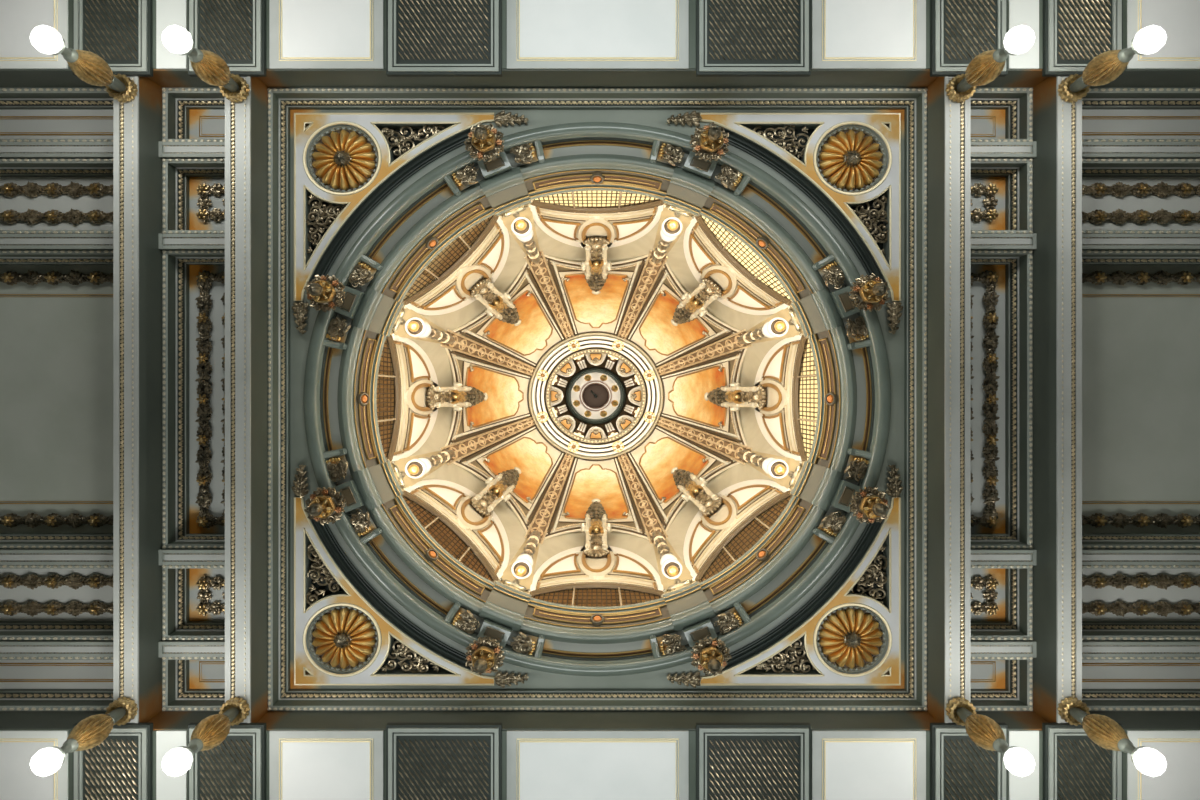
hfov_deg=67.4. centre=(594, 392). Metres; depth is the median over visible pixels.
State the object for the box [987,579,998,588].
flower
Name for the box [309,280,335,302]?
bowl
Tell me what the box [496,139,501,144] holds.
flower
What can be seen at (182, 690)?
trim
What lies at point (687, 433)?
rib
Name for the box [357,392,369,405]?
boss
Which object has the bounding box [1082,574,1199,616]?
garland
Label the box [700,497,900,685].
trim
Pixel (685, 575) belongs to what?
wall pier
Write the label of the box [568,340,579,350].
rosette
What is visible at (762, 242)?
boss
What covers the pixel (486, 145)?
bowl
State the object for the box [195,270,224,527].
garland
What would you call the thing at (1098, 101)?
trim
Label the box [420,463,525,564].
ceiling
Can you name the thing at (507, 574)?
wall pier
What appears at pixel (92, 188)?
flower
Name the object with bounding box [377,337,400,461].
window
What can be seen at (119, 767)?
air vent
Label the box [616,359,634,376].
arch
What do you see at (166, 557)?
trim
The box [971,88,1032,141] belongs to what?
trim
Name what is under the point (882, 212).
scrollwork
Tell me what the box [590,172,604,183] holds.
boss
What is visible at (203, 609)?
flower
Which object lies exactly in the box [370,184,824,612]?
trim
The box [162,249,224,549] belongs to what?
trim
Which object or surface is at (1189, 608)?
flower
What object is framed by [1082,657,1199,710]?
trim
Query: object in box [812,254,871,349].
trim
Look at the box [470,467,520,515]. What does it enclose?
console
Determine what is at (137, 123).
trim
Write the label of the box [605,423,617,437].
bracket
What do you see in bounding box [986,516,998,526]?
flower
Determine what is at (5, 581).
flower
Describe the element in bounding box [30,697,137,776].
pendant lamp
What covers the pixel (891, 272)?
trim
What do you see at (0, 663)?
trim
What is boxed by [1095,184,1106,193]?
flower
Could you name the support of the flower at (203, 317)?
on the garland at (204, 278)
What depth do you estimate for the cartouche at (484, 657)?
20.72 m
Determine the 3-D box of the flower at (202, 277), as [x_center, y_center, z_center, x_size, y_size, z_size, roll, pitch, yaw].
[-8.981,-2.658,20.575,0.286,0.130,0.234,0,-90,0]
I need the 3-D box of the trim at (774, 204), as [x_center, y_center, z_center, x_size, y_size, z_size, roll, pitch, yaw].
[4.453,-3.984,21.173,2.646,0.112,0.485,43,-90,0]
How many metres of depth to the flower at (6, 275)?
20.60 m
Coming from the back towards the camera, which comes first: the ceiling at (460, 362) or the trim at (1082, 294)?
the ceiling at (460, 362)
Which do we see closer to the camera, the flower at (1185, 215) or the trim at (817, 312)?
the flower at (1185, 215)
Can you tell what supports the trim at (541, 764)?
attached to the wall
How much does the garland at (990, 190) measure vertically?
0.280 m
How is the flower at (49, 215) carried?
on the garland at (32, 189)
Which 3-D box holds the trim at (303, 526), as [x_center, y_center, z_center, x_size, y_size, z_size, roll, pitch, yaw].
[-4.608,4.566,20.750,4.656,0.099,4.356,0,-90,0]
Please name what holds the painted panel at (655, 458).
attached to the ceiling at (666, 511)
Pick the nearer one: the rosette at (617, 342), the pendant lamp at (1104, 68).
the pendant lamp at (1104, 68)
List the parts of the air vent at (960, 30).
frame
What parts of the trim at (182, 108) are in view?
coffer panel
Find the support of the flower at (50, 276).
on the garland at (31, 520)
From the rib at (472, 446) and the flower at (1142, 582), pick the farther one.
the rib at (472, 446)
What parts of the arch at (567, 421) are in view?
shield panel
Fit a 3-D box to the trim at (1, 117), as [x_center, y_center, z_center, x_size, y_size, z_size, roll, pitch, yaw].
[-13.046,-6.173,20.790,5.144,0.036,0.446,0,-90,0]
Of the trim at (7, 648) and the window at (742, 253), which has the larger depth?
the window at (742, 253)
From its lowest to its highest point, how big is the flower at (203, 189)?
0.130 m
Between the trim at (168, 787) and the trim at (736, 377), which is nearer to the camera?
the trim at (168, 787)
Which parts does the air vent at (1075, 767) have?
frame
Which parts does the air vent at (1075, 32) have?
frame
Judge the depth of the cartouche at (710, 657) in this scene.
20.72 m
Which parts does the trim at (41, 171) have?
coffer panel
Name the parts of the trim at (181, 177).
coffer panel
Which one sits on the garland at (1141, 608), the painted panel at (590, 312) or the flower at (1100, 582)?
the flower at (1100, 582)
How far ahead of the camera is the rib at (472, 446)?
35.88 m
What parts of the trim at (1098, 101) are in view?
coffer panel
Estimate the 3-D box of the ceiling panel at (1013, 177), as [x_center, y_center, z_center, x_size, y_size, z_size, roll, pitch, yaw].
[8.832,-4.363,20.393,1.834,0.934,1.730,0,-90,0]
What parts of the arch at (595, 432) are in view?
shield panel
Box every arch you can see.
[550,386,563,405]
[557,360,575,376]
[557,415,575,432]
[585,353,606,365]
[585,426,606,438]
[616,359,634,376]
[616,415,634,432]
[628,386,640,405]
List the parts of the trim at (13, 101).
coffer panel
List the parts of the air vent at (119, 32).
frame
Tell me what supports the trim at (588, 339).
attached to the ceiling at (666, 281)
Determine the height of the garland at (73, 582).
0.280 m
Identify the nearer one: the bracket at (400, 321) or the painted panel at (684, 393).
the bracket at (400, 321)
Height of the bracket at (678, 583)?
0.766 m
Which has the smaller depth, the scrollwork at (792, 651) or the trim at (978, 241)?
the trim at (978, 241)
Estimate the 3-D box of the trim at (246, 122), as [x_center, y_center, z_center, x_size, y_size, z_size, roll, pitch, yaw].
[-7.508,0.142,19.835,0.530,1.830,13.860,0,-90,0]
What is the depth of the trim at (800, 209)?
20.67 m
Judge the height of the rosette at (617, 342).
0.215 m
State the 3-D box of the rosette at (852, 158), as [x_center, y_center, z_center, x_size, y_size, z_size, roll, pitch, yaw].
[5.950,-5.405,20.758,1.821,0.424,1.718,-3,-90,0]
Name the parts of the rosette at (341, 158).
dark seat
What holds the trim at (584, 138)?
attached to the trim at (800, 209)
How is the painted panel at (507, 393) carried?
attached to the ceiling at (460, 362)
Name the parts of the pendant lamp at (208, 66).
lamp shade, fluted bulb, stem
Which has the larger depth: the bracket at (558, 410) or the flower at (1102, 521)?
the bracket at (558, 410)
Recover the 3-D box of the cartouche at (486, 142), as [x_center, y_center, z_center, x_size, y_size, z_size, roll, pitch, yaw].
[-2.424,-5.556,20.380,2.197,2.140,1.073,-20,-90,0]
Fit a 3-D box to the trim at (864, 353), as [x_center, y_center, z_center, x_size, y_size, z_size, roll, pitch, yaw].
[6.262,0.142,21.173,0.499,0.112,2.568,0,-90,0]
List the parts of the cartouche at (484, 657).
backing plate, backing plate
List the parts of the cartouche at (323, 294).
backing plate, backing plate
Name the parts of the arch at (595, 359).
shield panel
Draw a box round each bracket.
[386,459,406,494]
[387,301,406,336]
[494,578,530,592]
[495,200,532,218]
[552,375,567,386]
[552,405,567,416]
[573,355,586,369]
[574,423,586,437]
[605,355,617,369]
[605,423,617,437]
[624,375,639,386]
[624,405,639,416]
[661,578,698,596]
[663,200,699,218]
[787,302,807,337]
[787,460,807,495]
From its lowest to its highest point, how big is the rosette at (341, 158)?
0.424 m
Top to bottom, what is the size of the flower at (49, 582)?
0.130 m
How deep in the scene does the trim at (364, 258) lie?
20.93 m
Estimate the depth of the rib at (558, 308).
35.89 m
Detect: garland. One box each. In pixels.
[0,181,112,223]
[0,270,112,527]
[0,574,112,616]
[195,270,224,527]
[196,182,224,221]
[196,576,224,615]
[971,182,998,222]
[971,270,999,527]
[971,576,998,615]
[1082,181,1199,223]
[1082,270,1199,528]
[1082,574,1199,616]
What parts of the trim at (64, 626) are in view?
coffer panel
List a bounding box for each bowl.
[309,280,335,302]
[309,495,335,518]
[471,127,495,152]
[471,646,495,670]
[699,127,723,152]
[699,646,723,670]
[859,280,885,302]
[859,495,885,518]
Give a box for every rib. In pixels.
[440,329,537,377]
[440,414,537,464]
[524,250,576,341]
[524,451,576,543]
[615,250,668,341]
[615,451,667,543]
[653,329,751,377]
[654,414,751,464]
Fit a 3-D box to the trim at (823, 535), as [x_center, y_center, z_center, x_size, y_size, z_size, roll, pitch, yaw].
[5.816,2.376,21.119,0.602,0.782,2.363,24,-90,0]
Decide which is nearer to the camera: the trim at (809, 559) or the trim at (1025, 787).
the trim at (1025, 787)
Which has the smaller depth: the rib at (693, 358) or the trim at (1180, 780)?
the trim at (1180, 780)
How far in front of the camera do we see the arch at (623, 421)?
40.99 m
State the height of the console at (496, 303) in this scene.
5.335 m
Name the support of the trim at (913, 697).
attached to the ceiling at (299, 342)
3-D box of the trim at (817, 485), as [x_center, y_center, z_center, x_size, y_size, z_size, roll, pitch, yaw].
[5.389,2.201,21.470,0.876,1.140,1.007,24,-90,0]
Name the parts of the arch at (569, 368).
shield panel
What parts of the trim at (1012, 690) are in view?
coffer panel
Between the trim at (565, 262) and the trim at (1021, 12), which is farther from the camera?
the trim at (565, 262)
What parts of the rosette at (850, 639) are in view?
dark seat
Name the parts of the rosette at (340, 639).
dark seat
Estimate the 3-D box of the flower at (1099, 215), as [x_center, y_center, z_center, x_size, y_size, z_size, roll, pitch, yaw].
[11.604,-4.058,20.575,0.286,0.130,0.234,0,-90,0]
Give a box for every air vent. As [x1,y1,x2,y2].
[73,0,152,76]
[73,723,152,799]
[188,0,265,76]
[188,723,265,799]
[386,0,501,76]
[386,723,501,799]
[696,0,810,76]
[696,723,810,799]
[930,0,1006,76]
[930,723,1006,799]
[1042,0,1122,76]
[1042,723,1122,799]
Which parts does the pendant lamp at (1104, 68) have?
stem, fluted bulb, lamp shade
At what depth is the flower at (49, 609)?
20.59 m
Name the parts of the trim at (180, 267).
coffer panel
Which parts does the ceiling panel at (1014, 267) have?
coffer panel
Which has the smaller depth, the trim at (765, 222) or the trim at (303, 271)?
the trim at (303, 271)
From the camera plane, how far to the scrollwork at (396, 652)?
20.91 m
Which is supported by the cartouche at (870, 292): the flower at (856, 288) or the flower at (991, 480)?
the flower at (856, 288)
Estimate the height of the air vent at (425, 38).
0.200 m
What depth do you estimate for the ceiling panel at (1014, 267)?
20.58 m
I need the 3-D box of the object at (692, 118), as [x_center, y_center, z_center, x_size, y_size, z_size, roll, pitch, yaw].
[2.070,-6.310,20.692,0.814,0.156,0.371,0,-90,0]
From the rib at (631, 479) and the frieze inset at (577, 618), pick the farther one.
the rib at (631, 479)
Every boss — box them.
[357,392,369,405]
[424,236,438,248]
[425,549,438,561]
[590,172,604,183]
[590,614,604,625]
[756,236,769,248]
[756,549,769,561]
[825,392,837,405]
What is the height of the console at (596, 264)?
5.381 m
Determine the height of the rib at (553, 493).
8.799 m
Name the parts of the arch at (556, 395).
shield panel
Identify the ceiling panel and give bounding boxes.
[0,249,112,549]
[1082,249,1199,549]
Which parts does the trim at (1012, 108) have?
coffer panel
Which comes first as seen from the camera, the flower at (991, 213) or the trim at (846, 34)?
the trim at (846, 34)
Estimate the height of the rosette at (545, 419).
0.215 m
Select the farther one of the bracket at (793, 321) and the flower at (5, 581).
the bracket at (793, 321)
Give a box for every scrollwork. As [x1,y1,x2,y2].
[306,194,345,253]
[306,544,341,604]
[380,640,438,672]
[381,125,444,155]
[753,125,808,158]
[756,639,815,672]
[851,196,887,254]
[851,545,886,603]
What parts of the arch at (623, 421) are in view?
shield panel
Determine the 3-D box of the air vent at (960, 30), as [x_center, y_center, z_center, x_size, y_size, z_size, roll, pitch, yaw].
[7.851,-7.608,18.850,1.569,0.200,1.900,0,-90,0]
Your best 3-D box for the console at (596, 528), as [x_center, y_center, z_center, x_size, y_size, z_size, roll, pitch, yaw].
[0.090,4.898,33.170,1.124,5.381,1.406,13,-90,0]
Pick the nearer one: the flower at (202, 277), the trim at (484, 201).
the flower at (202, 277)
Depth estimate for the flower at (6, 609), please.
20.60 m
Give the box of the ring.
[566,367,625,423]
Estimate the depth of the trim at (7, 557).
19.87 m
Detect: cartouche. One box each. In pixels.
[304,262,376,342]
[304,455,376,536]
[452,122,537,190]
[452,607,537,675]
[656,122,742,190]
[656,607,742,675]
[818,262,889,342]
[818,455,890,535]
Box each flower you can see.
[2,184,13,193]
[2,211,13,220]
[2,272,13,281]
[2,516,13,525]
[2,578,13,587]
[2,605,13,614]
[45,184,56,193]
[45,211,56,220]
[45,272,56,281]
[45,516,56,525]
[45,578,56,587]
[45,605,56,614]
[88,184,99,193]
[88,211,99,220]
[88,272,99,281]
[88,516,99,525]
[88,578,99,587]
[88,605,99,614]
[196,184,207,193]
[196,209,207,218]
[196,272,207,281]
[196,313,207,322]
[196,353,207,362]
[196,394,207,403]
[196,435,207,444]
[196,476,207,485]
[196,516,207,526]
[196,579,207,588]
[196,605,207,614]
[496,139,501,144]
[717,149,723,154]
[853,286,859,291]
[856,512,862,517]
[867,303,872,308]
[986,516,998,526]
[987,184,998,193]
[987,209,998,218]
[987,272,998,281]
[987,313,998,322]
[987,353,998,363]
[987,394,998,403]
[987,435,998,444]
[987,476,998,485]
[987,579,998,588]
[987,605,998,614]
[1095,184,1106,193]
[1095,211,1106,220]
[1095,272,1106,281]
[1095,516,1106,525]
[1095,578,1106,587]
[1095,605,1106,614]
[1138,184,1149,193]
[1138,211,1149,220]
[1138,272,1149,281]
[1138,516,1149,525]
[1138,578,1149,587]
[1138,605,1149,614]
[1181,184,1192,193]
[1181,211,1192,220]
[1181,272,1192,281]
[1181,516,1192,525]
[1181,578,1192,587]
[1181,605,1192,614]
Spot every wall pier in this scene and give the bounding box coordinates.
[390,305,446,343]
[390,450,446,490]
[498,538,539,593]
[499,207,539,255]
[653,203,694,255]
[653,538,695,592]
[746,305,802,343]
[746,450,804,490]
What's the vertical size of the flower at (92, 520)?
0.130 m
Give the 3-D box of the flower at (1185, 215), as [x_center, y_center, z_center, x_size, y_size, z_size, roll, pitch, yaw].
[13.575,-4.058,20.575,0.286,0.130,0.234,0,-90,0]
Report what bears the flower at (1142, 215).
on the garland at (1140, 216)
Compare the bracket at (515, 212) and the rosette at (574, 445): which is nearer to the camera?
the bracket at (515, 212)
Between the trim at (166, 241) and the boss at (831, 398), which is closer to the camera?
the trim at (166, 241)
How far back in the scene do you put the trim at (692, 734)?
18.92 m
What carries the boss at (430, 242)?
attached to the frieze inset at (423, 251)
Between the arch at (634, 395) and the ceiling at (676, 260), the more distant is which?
the arch at (634, 395)
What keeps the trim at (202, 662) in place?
attached to the trim at (182, 690)
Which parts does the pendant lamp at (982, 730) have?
stem, fluted bulb, lamp shade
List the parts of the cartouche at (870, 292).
backing plate, backing plate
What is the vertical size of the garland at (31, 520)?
0.280 m
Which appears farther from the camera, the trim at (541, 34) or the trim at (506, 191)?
the trim at (506, 191)
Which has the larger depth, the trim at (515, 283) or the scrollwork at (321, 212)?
the trim at (515, 283)
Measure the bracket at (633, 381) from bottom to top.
1.780 m
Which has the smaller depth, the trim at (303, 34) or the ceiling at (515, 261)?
the trim at (303, 34)
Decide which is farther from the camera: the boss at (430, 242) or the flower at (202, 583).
the boss at (430, 242)
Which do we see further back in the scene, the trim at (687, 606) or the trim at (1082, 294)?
the trim at (687, 606)
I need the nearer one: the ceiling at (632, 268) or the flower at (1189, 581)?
the flower at (1189, 581)
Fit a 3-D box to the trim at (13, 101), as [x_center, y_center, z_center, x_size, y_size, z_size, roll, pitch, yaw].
[-13.078,-6.158,20.393,5.925,0.934,1.260,0,-90,0]
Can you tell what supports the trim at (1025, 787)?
attached to the wall
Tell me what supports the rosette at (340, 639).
attached to the ceiling at (299, 342)
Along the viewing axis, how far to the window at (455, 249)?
25.13 m
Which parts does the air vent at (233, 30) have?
frame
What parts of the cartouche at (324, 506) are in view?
backing plate, backing plate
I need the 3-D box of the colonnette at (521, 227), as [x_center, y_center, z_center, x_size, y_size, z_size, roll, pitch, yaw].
[-2.046,-4.681,28.250,0.599,6.700,0.565,0,-90,0]
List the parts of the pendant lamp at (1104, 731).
stem, fluted bulb, lamp shade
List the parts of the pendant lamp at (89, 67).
lamp shade, fluted bulb, stem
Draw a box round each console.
[427,382,487,410]
[470,278,520,325]
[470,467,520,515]
[581,237,611,294]
[581,499,611,556]
[671,278,722,325]
[671,467,722,515]
[704,382,765,410]
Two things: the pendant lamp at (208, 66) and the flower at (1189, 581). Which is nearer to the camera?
the pendant lamp at (208, 66)
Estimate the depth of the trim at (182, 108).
20.43 m
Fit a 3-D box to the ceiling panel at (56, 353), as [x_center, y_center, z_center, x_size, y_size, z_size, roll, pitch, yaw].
[-13.078,0.142,20.393,5.925,0.934,6.680,0,-90,0]
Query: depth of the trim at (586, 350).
40.16 m
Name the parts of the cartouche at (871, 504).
backing plate, backing plate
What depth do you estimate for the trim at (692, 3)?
18.92 m
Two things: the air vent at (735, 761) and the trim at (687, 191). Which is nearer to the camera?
the air vent at (735, 761)
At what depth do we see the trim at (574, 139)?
21.14 m
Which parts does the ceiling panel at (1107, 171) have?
coffer panel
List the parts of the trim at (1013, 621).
coffer panel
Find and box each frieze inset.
[359,338,375,459]
[390,203,484,292]
[390,505,484,594]
[533,174,661,190]
[533,607,661,623]
[710,203,804,292]
[710,505,804,594]
[818,338,835,459]
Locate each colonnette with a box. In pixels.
[405,317,454,343]
[405,450,454,478]
[511,217,539,263]
[511,530,539,578]
[652,217,682,263]
[652,530,682,578]
[738,317,788,343]
[738,450,788,478]
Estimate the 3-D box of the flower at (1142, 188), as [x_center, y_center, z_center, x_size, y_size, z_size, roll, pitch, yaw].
[12.590,-4.678,20.575,0.286,0.130,0.234,0,-90,0]
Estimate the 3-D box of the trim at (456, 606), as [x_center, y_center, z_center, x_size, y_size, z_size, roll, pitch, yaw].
[-2.316,5.555,21.119,2.462,0.782,0.577,21,-90,0]
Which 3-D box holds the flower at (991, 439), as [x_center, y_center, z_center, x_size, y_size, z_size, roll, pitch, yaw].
[9.123,1.075,20.575,0.286,0.130,0.234,0,-90,0]
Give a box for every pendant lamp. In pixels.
[30,25,137,102]
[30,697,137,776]
[161,25,249,102]
[161,697,249,776]
[945,25,1034,102]
[945,697,1034,776]
[1057,25,1166,102]
[1057,697,1166,776]
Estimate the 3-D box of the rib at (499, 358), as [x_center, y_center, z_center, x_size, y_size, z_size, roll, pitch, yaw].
[-3.892,-1.362,35.654,2.947,8.799,1.197,24,-90,0]
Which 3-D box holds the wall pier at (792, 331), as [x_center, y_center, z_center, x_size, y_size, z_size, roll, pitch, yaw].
[5.521,-1.979,26.965,0.412,9.831,0.951,-24,-90,0]
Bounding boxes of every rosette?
[303,121,381,195]
[303,603,381,676]
[537,370,547,380]
[537,412,547,421]
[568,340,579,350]
[568,441,579,451]
[612,340,623,350]
[612,441,623,451]
[644,370,654,380]
[644,412,654,421]
[813,121,891,195]
[813,603,891,676]
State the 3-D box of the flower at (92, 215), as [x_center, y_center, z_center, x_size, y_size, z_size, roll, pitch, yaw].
[-11.462,-4.058,20.575,0.286,0.130,0.234,0,-90,0]
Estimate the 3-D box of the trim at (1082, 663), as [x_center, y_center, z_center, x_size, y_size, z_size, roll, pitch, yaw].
[13.188,6.457,20.790,5.144,0.036,0.446,0,-90,0]
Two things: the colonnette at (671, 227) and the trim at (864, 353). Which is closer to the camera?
the trim at (864, 353)
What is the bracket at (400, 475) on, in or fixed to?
attached to the wall pier at (400, 463)
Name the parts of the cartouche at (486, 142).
backing plate, backing plate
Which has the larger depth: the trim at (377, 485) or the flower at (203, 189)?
the trim at (377, 485)
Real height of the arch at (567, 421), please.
1.177 m
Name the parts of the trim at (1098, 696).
coffer panel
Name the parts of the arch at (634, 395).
shield panel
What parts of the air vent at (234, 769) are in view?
frame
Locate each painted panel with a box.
[462,361,529,432]
[475,283,561,364]
[475,428,562,510]
[558,270,633,333]
[558,458,633,522]
[629,283,716,364]
[629,428,716,510]
[661,361,729,431]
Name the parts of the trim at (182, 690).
coffer panel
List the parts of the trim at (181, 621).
coffer panel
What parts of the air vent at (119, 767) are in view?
frame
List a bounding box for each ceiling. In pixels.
[290,109,903,688]
[408,338,453,456]
[420,229,525,330]
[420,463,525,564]
[451,351,531,442]
[457,271,563,365]
[462,426,563,523]
[534,219,659,261]
[534,531,659,575]
[547,260,644,335]
[547,457,644,533]
[627,426,734,522]
[628,270,730,366]
[660,350,742,443]
[666,231,773,330]
[666,463,774,565]
[739,338,784,456]
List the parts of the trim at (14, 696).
coffer panel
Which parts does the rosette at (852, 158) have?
dark seat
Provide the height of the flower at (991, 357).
0.130 m
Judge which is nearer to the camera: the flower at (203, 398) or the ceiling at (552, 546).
the flower at (203, 398)
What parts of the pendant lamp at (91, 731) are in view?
lamp shade, fluted bulb, stem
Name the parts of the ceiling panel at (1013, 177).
coffer panel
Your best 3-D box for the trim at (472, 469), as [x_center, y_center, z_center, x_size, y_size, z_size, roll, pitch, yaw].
[-3.654,3.650,33.178,3.953,2.964,0.291,43,-90,0]
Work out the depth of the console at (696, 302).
32.65 m
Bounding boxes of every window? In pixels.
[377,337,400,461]
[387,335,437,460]
[402,495,493,581]
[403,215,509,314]
[403,216,492,299]
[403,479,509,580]
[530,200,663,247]
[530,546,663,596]
[532,583,663,606]
[533,191,660,212]
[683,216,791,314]
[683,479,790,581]
[699,494,792,582]
[700,215,791,300]
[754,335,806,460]
[793,338,817,460]
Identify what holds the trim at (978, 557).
attached to the wall
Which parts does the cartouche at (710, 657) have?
backing plate, backing plate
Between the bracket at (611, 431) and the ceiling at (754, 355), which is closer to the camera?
the ceiling at (754, 355)
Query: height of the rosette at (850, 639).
0.424 m
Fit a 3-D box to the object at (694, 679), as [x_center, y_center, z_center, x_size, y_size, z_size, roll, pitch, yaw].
[2.070,6.593,20.692,0.814,0.156,0.371,0,-90,0]
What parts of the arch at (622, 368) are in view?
shield panel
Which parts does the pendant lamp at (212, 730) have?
lamp shade, fluted bulb, stem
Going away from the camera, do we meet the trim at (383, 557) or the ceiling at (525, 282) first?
the trim at (383, 557)
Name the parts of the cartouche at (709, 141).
backing plate, backing plate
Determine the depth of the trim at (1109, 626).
20.80 m
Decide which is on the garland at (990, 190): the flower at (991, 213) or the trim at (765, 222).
the flower at (991, 213)
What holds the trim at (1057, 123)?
attached to the wall
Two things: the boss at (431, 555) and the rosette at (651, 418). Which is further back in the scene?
the rosette at (651, 418)
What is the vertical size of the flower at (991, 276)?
0.130 m
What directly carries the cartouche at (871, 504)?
attached to the trim at (800, 209)
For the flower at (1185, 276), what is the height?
0.130 m
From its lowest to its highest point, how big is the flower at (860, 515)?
0.100 m
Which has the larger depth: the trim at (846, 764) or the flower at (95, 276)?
the flower at (95, 276)
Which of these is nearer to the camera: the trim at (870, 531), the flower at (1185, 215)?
the flower at (1185, 215)
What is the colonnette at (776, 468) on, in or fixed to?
attached to the wall pier at (792, 463)
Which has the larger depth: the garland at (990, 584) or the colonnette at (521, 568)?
the colonnette at (521, 568)
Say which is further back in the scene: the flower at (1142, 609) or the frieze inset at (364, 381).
the frieze inset at (364, 381)
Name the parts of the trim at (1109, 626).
coffer panel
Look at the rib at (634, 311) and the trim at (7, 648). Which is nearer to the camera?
the trim at (7, 648)
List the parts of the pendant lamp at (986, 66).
stem, fluted bulb, lamp shade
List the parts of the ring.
knob, knob, knob, knob, knob, knob, knob, knob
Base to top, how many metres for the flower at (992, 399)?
0.130 m
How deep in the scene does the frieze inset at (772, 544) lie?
21.67 m
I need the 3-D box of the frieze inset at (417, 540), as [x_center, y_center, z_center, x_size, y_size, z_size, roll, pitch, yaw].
[-3.835,3.831,21.660,3.014,0.237,0.367,43,-90,0]
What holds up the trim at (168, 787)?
attached to the wall
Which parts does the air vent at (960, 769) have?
frame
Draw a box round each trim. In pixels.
[0,0,67,68]
[0,69,1199,87]
[0,88,112,141]
[0,116,112,134]
[0,142,112,157]
[0,158,112,233]
[0,234,112,248]
[0,294,112,503]
[0,550,112,564]
[0,565,112,640]
[0,641,112,656]
[0,657,112,710]
[0,663,112,681]
[0,711,1199,730]
[0,730,68,799]
[68,0,1126,68]
[68,731,1126,799]
[113,76,161,722]
[156,0,186,68]
[156,730,186,799]
[159,141,224,157]
[159,233,224,248]
[159,549,224,564]
[159,641,224,657]
[162,88,224,141]
[162,158,224,233]
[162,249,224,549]
[162,565,224,640]
[162,657,224,710]
[199,116,224,136]
[199,661,224,681]
[225,76,267,722]
[267,88,927,710]
[269,0,382,68]
[269,730,382,799]
[294,113,494,301]
[294,497,494,685]
[303,122,890,675]
[310,129,884,669]
[311,129,882,668]
[320,137,874,660]
[321,139,873,659]
[323,254,382,349]
[323,347,332,450]
[323,448,381,543]
[324,141,870,656]
[337,154,856,643]
[350,287,403,336]
[350,461,403,510]
[355,170,838,626]
[368,183,448,258]
[369,539,448,614]
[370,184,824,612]
[444,140,544,195]
[444,602,544,657]
[445,345,462,448]
[453,259,529,334]
[453,459,529,534]
[478,166,530,215]
[478,582,530,631]
[507,0,688,68]
[507,730,688,799]
[529,333,662,459]
[532,336,659,456]
[535,339,656,452]
[542,140,651,149]
[542,648,651,657]
[544,254,650,270]
[544,523,650,539]
[545,349,645,443]
[547,350,644,441]
[552,355,639,437]
[649,140,750,195]
[649,602,750,657]
[660,261,741,334]
[662,457,741,532]
[663,166,715,215]
[663,581,715,631]
[700,113,900,301]
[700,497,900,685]
[730,345,747,448]
[746,183,825,258]
[746,539,825,614]
[791,287,843,335]
[791,461,843,511]
[812,0,925,68]
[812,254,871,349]
[812,448,871,543]
[812,730,925,799]
[861,347,871,450]
[927,76,970,722]
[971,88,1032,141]
[971,116,995,136]
[971,141,1036,157]
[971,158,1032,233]
[971,233,1036,248]
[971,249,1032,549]
[971,549,1036,564]
[971,565,1032,640]
[971,641,1036,657]
[971,657,1032,710]
[971,661,995,681]
[1008,730,1038,799]
[1009,0,1038,68]
[1033,76,1081,722]
[1082,88,1199,141]
[1082,116,1199,134]
[1082,142,1199,157]
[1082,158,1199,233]
[1082,234,1199,248]
[1082,294,1199,503]
[1082,550,1199,564]
[1082,565,1199,640]
[1082,641,1199,656]
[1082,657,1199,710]
[1082,663,1199,681]
[1127,0,1199,68]
[1127,730,1199,799]
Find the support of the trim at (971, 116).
attached to the trim at (1012, 108)

